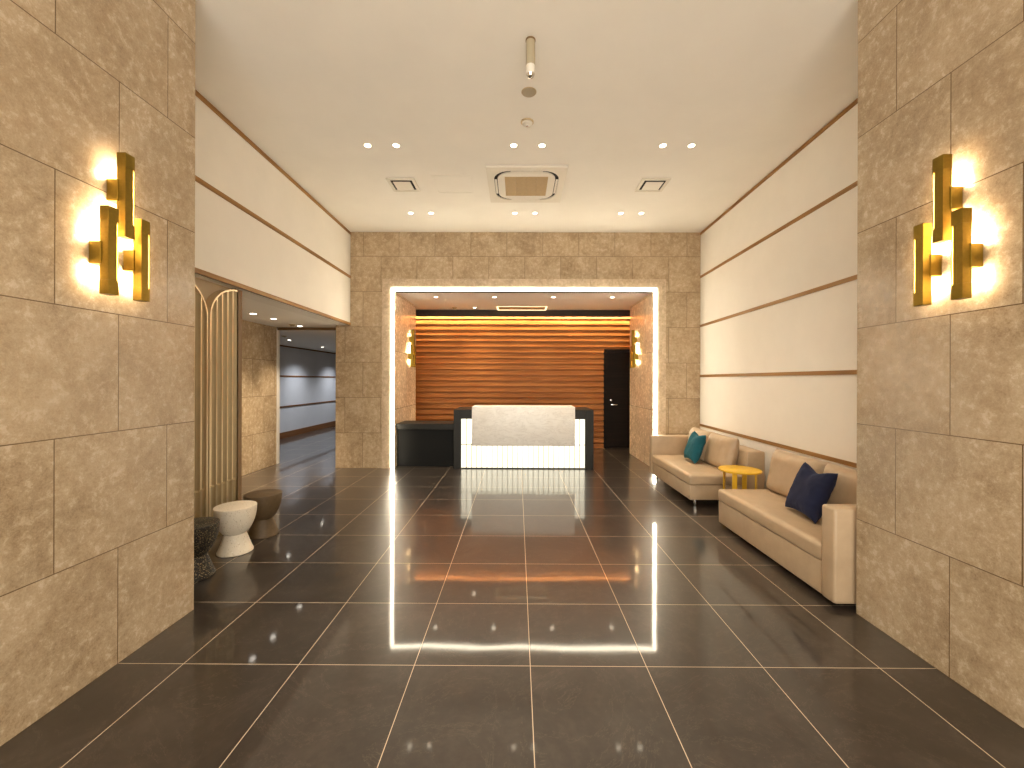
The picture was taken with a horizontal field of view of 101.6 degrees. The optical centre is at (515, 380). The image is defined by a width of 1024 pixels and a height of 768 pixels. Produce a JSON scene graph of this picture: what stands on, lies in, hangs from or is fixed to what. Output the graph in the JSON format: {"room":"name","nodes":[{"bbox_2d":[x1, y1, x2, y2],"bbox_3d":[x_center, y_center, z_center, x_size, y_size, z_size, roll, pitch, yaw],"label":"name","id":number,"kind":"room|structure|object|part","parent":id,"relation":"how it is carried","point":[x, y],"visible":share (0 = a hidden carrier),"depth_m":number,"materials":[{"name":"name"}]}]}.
{"room":"lobby","nodes":[
{"label":"lobby","id":0,"kind":"room"},
{"bbox_2d":[0,0,195,746],"bbox_3d":[-3.231,-0.504,0.549,2.330,3.945,4.267,0,0,0],"label":"wall","id":1,"kind":"structure","parent":0,"point":[97,390],"depth_m":2.02,"materials":[{"name":"stone"}]},
{"bbox_2d":[89,152,149,301],"bbox_3d":[-2.010,-0.783,2.130,0.094,0.730,0.232,0,0,0],"label":"wall sconce","id":2,"kind":"object","parent":1,"relation":"attached to","point":[120,222],"visible":1,"depth_m":2.10,"materials":[{"name":"gold metal"}]},
{"bbox_2d":[195,277,230,301],"bbox_3d":[-2.934,0.277,3.431,0.160,2.385,1.499,0,0,0],"label":"wall","id":3,"kind":"structure","parent":0,"point":[207,288],"depth_m":3.86,"materials":[{"name":"beige paint"}]},
{"bbox_2d":[231,289,241,500],"bbox_3d":[-2.905,0.277,4.228,0.210,2.385,0.096,0,0,0],"label":"trim","id":4,"kind":"structure","parent":3,"relation":"attached to","point":[239,498],"depth_m":4.24,"materials":[{"name":"brown metal"}]},
{"bbox_2d":[242,320,276,475],"bbox_3d":[-4.277,0.273,4.984,0.200,2.385,4.593,0,0,0],"label":"wall","id":5,"kind":"structure","parent":0,"point":[259,341],"depth_m":6.78,"materials":[{"name":"stone"}]},
{"bbox_2d":[276,330,279,463],"bbox_3d":[-4.270,0.283,7.321,0.230,2.365,0.080,0,0,0],"label":"trim","id":6,"kind":"structure","parent":5,"relation":"attached to","point":[278,331],"depth_m":7.32,"materials":[{"name":"white paint"}]},
{"bbox_2d":[277,327,335,329],"bbox_3d":[-3.681,-0.955,7.299,1.360,0.167,0.038,0,0,0],"label":"trim","id":7,"kind":"structure","parent":5,"relation":"attached to","point":[278,328],"depth_m":7.28,"materials":[{"name":"brown metal"}]},
{"bbox_2d":[195,95,349,324],"bbox_3d":[-2.856,-1.696,4.833,0.290,1.560,4.303,0,0,0],"label":"wall","id":8,"kind":"structure","parent":0,"point":[230,243],"depth_m":4.50,"materials":[{"name":"white paint"}]},
{"bbox_2d":[195,89,350,234],"bbox_3d":[-2.745,-2.448,4.832,0.029,0.044,4.304,0,0,-1],"label":"trim","id":9,"kind":"structure","parent":8,"relation":"attached to","point":[205,101],"depth_m":4.47,"materials":[{"name":"brown wood"}]},
{"bbox_2d":[195,267,350,324],"bbox_3d":[-2.749,-0.937,4.832,0.029,0.044,4.304,0,0,-1],"label":"trim","id":10,"kind":"structure","parent":8,"relation":"attached to","point":[198,271],"depth_m":4.47,"materials":[{"name":"brown wood"}]},
{"bbox_2d":[195,175,350,277],"bbox_3d":[-2.747,-1.720,4.832,0.029,0.044,4.304,0,0,-1],"label":"trim","id":11,"kind":"structure","parent":8,"relation":"attached to","point":[197,179],"depth_m":4.47,"materials":[{"name":"brown wood"}]},
{"bbox_2d":[242,297,335,326],"bbox_3d":[-3.688,-0.978,4.992,1.370,0.120,4.613,0,0,0],"label":"ceiling","id":12,"kind":"structure","parent":0,"point":[264,312],"depth_m":6.12,"materials":[{"name":"paint"}]},
{"bbox_2d":[279,330,335,352],"bbox_3d":[-4.542,-0.928,11.272,3.200,0.115,7.900,0,0,0],"label":"ceiling","id":13,"kind":"structure","parent":0,"point":[321,340],"depth_m":8.96,"materials":[{"name":"paint"}]},
{"bbox_2d":[280,346,335,432],"bbox_3d":[-5.986,0.292,11.229,0.320,2.335,8.000,0,0,0],"label":"wall","id":14,"kind":"structure","parent":0,"point":[293,361],"depth_m":11.64,"materials":[{"name":"grey paint"}]},
{"bbox_2d":[280,421,335,438],"bbox_3d":[-5.824,1.385,11.179,0.020,0.150,7.700,0,0,0],"label":"baseboard","id":15,"kind":"structure","parent":14,"relation":"attached to","point":[333,423],"depth_m":11.59,"materials":[{"name":"brown wood"}]},
{"bbox_2d":[280,345,335,353],"bbox_3d":[-5.821,-0.857,11.179,0.024,0.036,7.700,0,0,0],"label":"trim","id":16,"kind":"structure","parent":14,"relation":"attached to","point":[280,345],"depth_m":11.55,"materials":[{"name":"brown wood"}]},
{"bbox_2d":[280,400,335,407],"bbox_3d":[-5.825,0.670,11.179,0.024,0.036,7.700,0,0,0],"label":"trim","id":17,"kind":"structure","parent":14,"relation":"attached to","point":[334,400],"depth_m":11.62,"materials":[{"name":"brown wood"}]},
{"bbox_2d":[280,375,335,377],"bbox_3d":[-5.823,-0.100,11.179,0.024,0.036,7.700,0,0,0],"label":"trim","id":18,"kind":"structure","parent":14,"relation":"attached to","point":[280,375],"depth_m":11.64,"materials":[{"name":"brown wood"}]},
{"bbox_2d":[394,291,415,467],"bbox_3d":[-2.514,-0.502,7.734,0.974,3.945,1.476,0,0,0],"label":"wall","id":19,"kind":"structure","parent":0,"point":[404,310],"depth_m":7.56,"materials":[{"name":"stone"}]},
{"bbox_2d":[408,329,415,366],"bbox_3d":[-1.978,-0.608,7.988,0.094,0.720,0.236,0,0,0],"label":"wall sconce","id":20,"kind":"object","parent":19,"relation":"attached to","point":[412,356],"visible":1,"depth_m":7.96,"materials":[{"name":"gold metal"}]},
{"bbox_2d":[0,425,1023,767],"bbox_3d":[-1.121,1.525,6.806,10.300,0.100,16.800,0,0,0],"label":"floor","id":21,"kind":"structure","parent":0,"point":[601,616],"depth_m":2.28,"materials":[{"name":"tile"}]},
{"bbox_2d":[194,285,207,517],"bbox_3d":[-2.817,0.287,3.393,0.073,2.365,0.766,0,0,0],"label":"screen","id":22,"kind":"object","parent":21,"relation":"on","point":[201,311],"visible":0.16,"depth_m":3.70,"materials":[{"name":"beige metal"}]},
{"bbox_3d":[-2.805,0.041,3.399,0.036,1.857,0.747,0,0,0],"label":"fluted panel","id":23,"kind":"part","parent":22,"relation":"part of","materials":[{"name":"beige wood"}]},
{"bbox_2d":[194,517,219,581],"bbox_3d":[-2.413,1.273,3.137,0.318,0.396,0.318,0,0,0],"label":"stool","id":24,"kind":"object","parent":21,"relation":"on","point":[206,529],"visible":0.44,"depth_m":3.09,"materials":[{"name":"black stone"}]},
{"bbox_3d":[-2.413,1.193,3.137,0.318,0.236,0.318,0,0,0],"label":"seat","id":25,"kind":"part","parent":24,"relation":"part of","materials":[{"name":"black stone"}]},
{"bbox_2d":[206,290,237,536],"bbox_3d":[-2.814,0.287,3.985,0.073,2.365,0.383,0,0,0],"label":"screen","id":26,"kind":"object","parent":21,"relation":"on","point":[222,305],"visible":0.77,"depth_m":3.96,"materials":[{"name":"beige metal"}]},
{"bbox_3d":[-2.803,0.041,3.992,0.036,1.857,0.364,0,0,0],"label":"fluted panel","id":27,"kind":"part","parent":26,"relation":"part of","materials":[{"name":"beige wood"}]},
{"bbox_2d":[213,500,256,557],"bbox_3d":[-2.404,1.273,3.587,0.318,0.396,0.318,0,0,0],"label":"stool","id":28,"kind":"object","parent":21,"relation":"on","point":[236,518],"visible":0.97,"depth_m":3.50,"materials":[{"name":"white stone"}]},
{"bbox_3d":[-2.404,1.193,3.587,0.318,0.236,0.318,0,0,0],"label":"seat","id":29,"kind":"part","parent":28,"relation":"part of","materials":[{"name":"white stone"}]},
{"bbox_2d":[243,489,281,539],"bbox_3d":[-2.401,1.273,3.977,0.318,0.396,0.318,0,0,0],"label":"stool","id":30,"kind":"object","parent":21,"relation":"on","point":[264,526],"visible":0.8,"depth_m":3.89,"materials":[{"name":"brown concrete"}]},
{"bbox_3d":[-2.401,1.193,3.977,0.318,0.236,0.318,0,0,0],"label":"seat","id":31,"kind":"part","parent":30,"relation":"part of","materials":[{"name":"brown concrete"}]},
{"bbox_2d":[396,421,453,465],"bbox_3d":[-1.529,1.107,7.368,0.997,0.732,0.540,0,0,0],"label":"counter","id":32,"kind":"object","parent":21,"relation":"on","point":[419,443],"depth_m":7.15,"materials":[{"name":"black paint"}]},
{"bbox_2d":[396,421,453,429],"bbox_3d":[-1.528,0.790,7.368,0.997,0.097,0.540,0,0,0],"label":"countertop","id":33,"kind":"structure","parent":32,"relation":"on","point":[448,425],"depth_m":7.10,"materials":[{"name":"black stone"}]},
{"bbox_2d":[453,405,593,468],"bbox_3d":[0.135,0.958,7.262,2.325,1.040,0.835,0,0,0],"label":"reception desk","id":34,"kind":"object","parent":21,"relation":"on","point":[485,436],"visible":1,"depth_m":6.92,"materials":[{"name":"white stone"}]},
{"bbox_2d":[472,405,573,406],"bbox_3d":[0.132,0.463,7.112,1.693,0.050,0.435,0,0,0],"label":"countertop","id":35,"kind":"structure","parent":34,"relation":"on","point":[474,405],"depth_m":6.98,"materials":[{"name":"white stone"}]},
{"bbox_3d":[0.125,1.056,7.019,2.062,0.820,0.060,0,0,0],"label":"lit panel","id":36,"kind":"part","parent":34,"relation":"part of","materials":[{"name":"white stone"}]},
{"bbox_2d":[649,427,764,505],"bbox_3d":[2.463,1.090,5.596,0.892,0.791,1.484,0,0,0],"label":"sofa","id":37,"kind":"object","parent":21,"relation":"on","point":[701,480],"visible":0.73,"depth_m":5.13,"materials":[{"name":"beige leather"}]},
{"bbox_3d":[2.465,1.115,6.276,0.875,0.570,0.124,0,0,0],"label":"armrest","id":38,"kind":"part","parent":37,"relation":"part of","materials":[{"name":"beige leather"}]},
{"bbox_2d":[684,431,705,462],"bbox_3d":[2.403,0.895,5.609,0.210,0.385,0.400,0,0,6],"label":"throw pillow","id":39,"kind":"object","parent":37,"relation":"on","point":[693,450],"visible":1,"depth_m":5.47,"materials":[{"name":"teal fabric"}]},
{"bbox_2d":[653,455,741,484],"bbox_3d":[2.365,1.169,5.536,0.697,0.153,1.364,0,0,0],"label":"seat cushion","id":40,"kind":"object","parent":37,"relation":"on","point":[684,471],"depth_m":5.18,"materials":[{"name":"beige leather"}]},
{"bbox_2d":[687,427,711,461],"bbox_3d":[2.612,0.906,5.901,0.210,0.430,0.632,12,0,0],"label":"cushion","id":41,"kind":"object","parent":37,"relation":"on","point":[700,432],"depth_m":5.69,"materials":[{"name":"beige leather"}]},
{"bbox_2d":[704,432,739,466],"bbox_3d":[2.609,0.906,5.298,0.210,0.430,0.632,12,0,0],"label":"cushion","id":42,"kind":"object","parent":37,"relation":"on","point":[719,450],"depth_m":5.14,"materials":[{"name":"beige leather"}]},
{"bbox_3d":[2.801,1.116,5.533,0.215,0.570,1.353,0,0,0],"label":"backrest","id":43,"kind":"part","parent":37,"relation":"part of","materials":[{"name":"beige leather"}]},
{"bbox_2d":[718,465,761,488],"bbox_3d":[2.444,1.227,4.553,0.424,0.517,0.424,0,0,0],"label":"side table","id":44,"kind":"object","parent":21,"relation":"on","point":[734,470],"visible":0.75,"depth_m":4.52,"materials":[{"name":"yellow paint"}]},
{"bbox_3d":[2.331,1.237,4.667,0.048,0.496,0.012,0,0,-45],"label":"leg","id":45,"kind":"part","parent":44,"relation":"part of","materials":[{"name":"yellow paint"}]},
{"bbox_3d":[2.330,1.237,4.441,0.012,0.496,0.048,0,0,-45],"label":"leg","id":46,"kind":"part","parent":44,"relation":"part of","materials":[{"name":"yellow paint"}]},
{"bbox_3d":[2.557,1.238,4.666,0.012,0.496,0.048,0,0,-45],"label":"leg","id":47,"kind":"part","parent":44,"relation":"part of","materials":[{"name":"yellow paint"}]},
{"bbox_2d":[718,449,856,603],"bbox_3d":[2.483,1.090,3.483,0.862,0.791,1.588,0,0,0],"label":"sofa","id":48,"kind":"object","parent":21,"relation":"on","point":[822,554],"visible":0.51,"depth_m":3.21,"materials":[{"name":"beige leather"}]},
{"bbox_2d":[718,489,821,559],"bbox_3d":[2.386,1.169,3.543,0.667,0.153,1.468,0,0,0],"label":"seat cushion","id":49,"kind":"object","parent":48,"relation":"on","point":[764,509],"depth_m":3.44,"materials":[{"name":"beige leather"}]},
{"bbox_2d":[766,449,829,496],"bbox_3d":[2.617,0.906,3.887,0.210,0.430,0.740,12,0,0],"label":"cushion","id":50,"kind":"object","parent":48,"relation":"on","point":[784,465],"depth_m":3.92,"materials":[{"name":"beige leather"}]},
{"bbox_2d":[785,462,837,523],"bbox_3d":[2.372,0.895,3.369,0.218,0.398,0.426,0,0,6],"label":"throw pillow","id":51,"kind":"object","parent":48,"relation":"on","point":[809,490],"visible":0.98,"depth_m":3.26,"materials":[{"name":"blue fabric"}]},
{"bbox_3d":[2.478,1.140,2.751,0.845,0.620,0.124,0,0,0],"label":"armrest","id":52,"kind":"part","parent":48,"relation":"part of","materials":[{"name":"beige leather"}]},
{"bbox_2d":[823,463,856,503],"bbox_3d":[2.614,0.906,3.177,0.210,0.430,0.740,12,0,0],"label":"cushion","id":53,"kind":"object","parent":48,"relation":"on","point":[845,490],"depth_m":3.24,"materials":[{"name":"beige leather"}]},
{"bbox_2d":[335,232,700,467],"bbox_3d":[0.266,-0.494,7.069,6.540,3.945,0.200,0,0,0],"label":"wall","id":54,"kind":"structure","parent":0,"point":[675,257],"depth_m":6.97,"materials":[{"name":"stone"}]},
{"bbox_2d":[389,286,657,467],"bbox_3d":[0.136,-0.040,6.968,4.478,3.037,0.027,0,0,0],"label":"light strip","id":55,"kind":"object","parent":54,"relation":"attached to","point":[393,289],"visible":0.83,"depth_m":6.96,"materials":[{"name":"white"}]},
{"bbox_2d":[382,279,665,467],"bbox_3d":[0.137,-0.104,6.972,4.734,3.165,0.015,0,0,0],"label":"trim","id":56,"kind":"structure","parent":54,"relation":"attached to","point":[386,283],"depth_m":6.97,"materials":[{"name":"stone"}]},
{"bbox_2d":[416,317,629,447],"bbox_3d":[0.275,0.009,9.190,6.540,2.940,0.118,0,0,0],"label":"wall","id":57,"kind":"structure","parent":0,"point":[461,361],"depth_m":9.14,"materials":[{"name":"brown wood"}]},
{"bbox_2d":[416,310,629,316],"bbox_3d":[0.279,-1.439,9.019,6.540,0.145,0.040,0,0,0],"label":"trim","id":58,"kind":"structure","parent":57,"relation":"attached to","point":[419,313],"depth_m":9.00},
{"bbox_2d":[603,349,629,447],"bbox_3d":[2.391,0.405,9.148,0.925,2.160,0.160,0,0,0],"label":"door","id":59,"kind":"structure","parent":57,"relation":"in","point":[616,364],"depth_m":9.14,"materials":[{"name":"black wood"}]},
{"bbox_2d":[397,291,649,309],"bbox_3d":[0.275,-1.551,8.226,6.540,0.120,2.486,0,0,0],"label":"ceiling","id":60,"kind":"structure","parent":0,"point":[483,300],"depth_m":7.76,"materials":[{"name":"paint"}]},
{"bbox_2d":[496,306,546,309],"bbox_3d":[0.132,-1.505,8.749,1.040,0.014,0.460,0,0,0],"label":"air vent","id":61,"kind":"object","parent":60,"relation":"attached to","point":[498,307],"visible":0.98,"depth_m":8.67,"materials":[{"name":"white"}]},
{"bbox_2d":[195,0,857,231],"bbox_3d":[-0.429,-2.543,2.787,7.900,0.150,8.770,0,0,0],"label":"ceiling","id":62,"kind":"structure","parent":0,"point":[309,83],"depth_m":3.63,"materials":[{"name":"paint"}]},
{"bbox_2d":[363,143,371,147],"bbox_3d":[-1.556,-2.469,4.398,0.086,0.006,0.086,0,0,0],"label":"recessed light","id":63,"kind":"object","parent":62,"relation":"in","point":[367,145],"visible":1,"depth_m":4.40,"materials":[{"name":"white plastic"}]},
{"bbox_2d":[392,143,399,147],"bbox_3d":[-1.256,-2.468,4.396,0.086,0.006,0.086,0,0,0],"label":"recessed light","id":64,"kind":"object","parent":62,"relation":"in","point":[396,145],"visible":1,"depth_m":4.39,"materials":[{"name":"white"}]},
{"bbox_2d":[386,178,420,191],"bbox_3d":[-1.412,-2.461,5.277,0.350,0.019,0.350,0,0,0],"label":"ceiling vent","id":65,"kind":"object","parent":62,"relation":"in","point":[397,184],"visible":1,"depth_m":5.26,"materials":[{"name":"white plastic"}]},
{"bbox_3d":[-1.412,-2.453,5.277,0.216,0.004,0.216,0,0,0],"label":"plate","id":66,"kind":"part","parent":65,"relation":"part of","materials":[{"name":"white plastic"}]},
{"bbox_2d":[510,143,517,147],"bbox_3d":[-0.018,-2.464,4.390,0.086,0.006,0.086,0,0,0],"label":"recessed light","id":67,"kind":"object","parent":62,"relation":"in","point":[512,145],"visible":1,"depth_m":4.39,"materials":[{"name":"white"}]},
{"bbox_2d":[486,165,567,202],"bbox_3d":[0.133,-2.451,5.269,0.950,0.029,0.950,0,0,0],"label":"air conditioner","id":68,"kind":"object","parent":62,"relation":"attached to","point":[506,183],"visible":1,"depth_m":5.18,"materials":[{"name":"white plastic"}]},
{"bbox_2d":[505,177,547,195],"bbox_3d":[0.133,-2.440,5.269,0.524,0.005,0.524,0,0,0],"label":"grille","id":69,"kind":"object","parent":68,"relation":"attached to","point":[514,186],"depth_m":5.26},
{"bbox_3d":[0.133,-2.446,5.269,0.700,0.018,0.700,0,0,0],"label":"panel","id":70,"kind":"part","parent":68,"relation":"part of","materials":[{"name":"white plastic"}]},
{"bbox_2d":[521,118,533,127],"bbox_3d":[0.112,-2.445,3.990,0.124,0.043,0.124,0,0,0],"label":"smoke detector","id":71,"kind":"object","parent":62,"relation":"attached to","point":[526,122],"visible":1,"depth_m":3.96,"materials":[{"name":"white plastic"}]},
{"bbox_2d":[521,87,535,96],"bbox_3d":[0.115,-2.461,3.576,0.130,0.009,0.130,0,0,0],"label":"ceiling speaker","id":72,"kind":"object","parent":62,"relation":"attached to","point":[527,91],"visible":1,"depth_m":3.57,"materials":[{"name":"grey plastic"}]},
{"bbox_2d":[526,36,535,78],"bbox_3d":[0.109,-2.328,3.030,0.072,0.278,0.072,0,0,0],"label":"spotlight","id":73,"kind":"object","parent":62,"relation":"hanging from","point":[530,40],"visible":1,"depth_m":3.00,"materials":[{"name":"grey plastic"}]},
{"bbox_2d":[538,143,545,147],"bbox_3d":[0.279,-2.463,4.389,0.086,0.006,0.086,0,0,0],"label":"recessed light","id":74,"kind":"object","parent":62,"relation":"in","point":[541,145],"visible":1,"depth_m":4.39,"materials":[{"name":"white"}]},
{"bbox_2d":[635,178,670,191],"bbox_3d":[1.723,-2.451,5.262,0.350,0.019,0.350,0,0,0],"label":"ceiling vent","id":75,"kind":"object","parent":62,"relation":"in","point":[646,184],"visible":1,"depth_m":5.24,"materials":[{"name":"white plastic"}]},
{"bbox_3d":[1.723,-2.444,5.262,0.216,0.004,0.216,0,0,0],"label":"plate","id":76,"kind":"part","parent":75,"relation":"part of","materials":[{"name":"white plastic"}]},
{"bbox_2d":[659,143,666,147],"bbox_3d":[1.546,-2.459,4.383,0.086,0.006,0.086,0,0,0],"label":"recessed light","id":77,"kind":"object","parent":62,"relation":"in","point":[662,145],"visible":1,"depth_m":4.38,"materials":[{"name":"white"}]},
{"bbox_2d":[687,143,695,147],"bbox_3d":[1.846,-2.458,4.381,0.086,0.006,0.086,0,0,0],"label":"recessed light","id":78,"kind":"object","parent":62,"relation":"in","point":[691,145],"visible":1,"depth_m":4.38,"materials":[{"name":"white"}]},
{"bbox_2d":[630,292,653,465],"bbox_3d":[2.924,-0.486,7.708,1.230,3.945,1.476,0,0,0],"label":"wall","id":79,"kind":"structure","parent":0,"point":[642,311],"depth_m":7.59,"materials":[{"name":"stone"}]},
{"bbox_2d":[630,330,637,367],"bbox_3d":[2.264,-0.595,7.967,0.094,0.720,0.236,0,0,0],"label":"wall sconce","id":80,"kind":"object","parent":79,"relation":"attached to","point":[633,356],"visible":1,"depth_m":7.94,"materials":[{"name":"gold metal"}]},
{"bbox_2d":[700,103,857,488],"bbox_3d":[3.240,-0.485,4.803,0.570,3.945,4.303,0,0,0],"label":"wall","id":81,"kind":"structure","parent":0,"point":[816,331],"depth_m":4.54,"materials":[{"name":"white paint"}]},
{"bbox_2d":[699,424,856,467],"bbox_3d":[3.012,0.744,4.804,0.029,0.040,4.305,0,0,2],"label":"trim","id":82,"kind":"structure","parent":81,"relation":"attached to","point":[840,461],"depth_m":4.56,"materials":[{"name":"brown wood"}]},
{"bbox_2d":[700,275,856,326],"bbox_3d":[3.017,-0.898,4.804,0.029,0.040,4.305,0,0,2],"label":"trim","id":83,"kind":"structure","parent":81,"relation":"attached to","point":[851,278],"depth_m":4.55,"materials":[{"name":"brown wood"}]},
{"bbox_2d":[700,370,856,376],"bbox_3d":[3.014,-0.069,4.804,0.029,0.040,4.305,0,0,2],"label":"trim","id":84,"kind":"structure","parent":81,"relation":"attached to","point":[837,372],"depth_m":4.54,"materials":[{"name":"brown wood"}]},
{"bbox_2d":[700,98,857,234],"bbox_3d":[3.021,-2.431,4.804,0.029,0.040,4.305,0,0,2],"label":"trim","id":85,"kind":"structure","parent":81,"relation":"attached to","point":[855,102],"depth_m":4.56,"materials":[{"name":"brown wood"}]},
{"bbox_2d":[700,180,857,277],"bbox_3d":[3.019,-1.713,4.804,0.029,0.040,4.305,0,0,2],"label":"trim","id":86,"kind":"structure","parent":81,"relation":"attached to","point":[854,184],"depth_m":4.54,"materials":[{"name":"brown wood"}]},
{"bbox_2d":[856,0,1023,728],"bbox_3d":[2.833,-0.486,0.520,1.342,3.945,4.267,0,0,0],"label":"wall","id":87,"kind":"structure","parent":0,"point":[940,535],"depth_m":2.13,"materials":[{"name":"stone"}]},
{"bbox_2d":[913,154,982,305],"bbox_3d":[2.124,-0.741,2.059,0.094,0.718,0.246,0,0,0],"label":"wall sconce","id":88,"kind":"object","parent":87,"relation":"attached to","point":[952,222],"visible":1,"depth_m":2.03,"materials":[{"name":"gold metal"}]}
]}

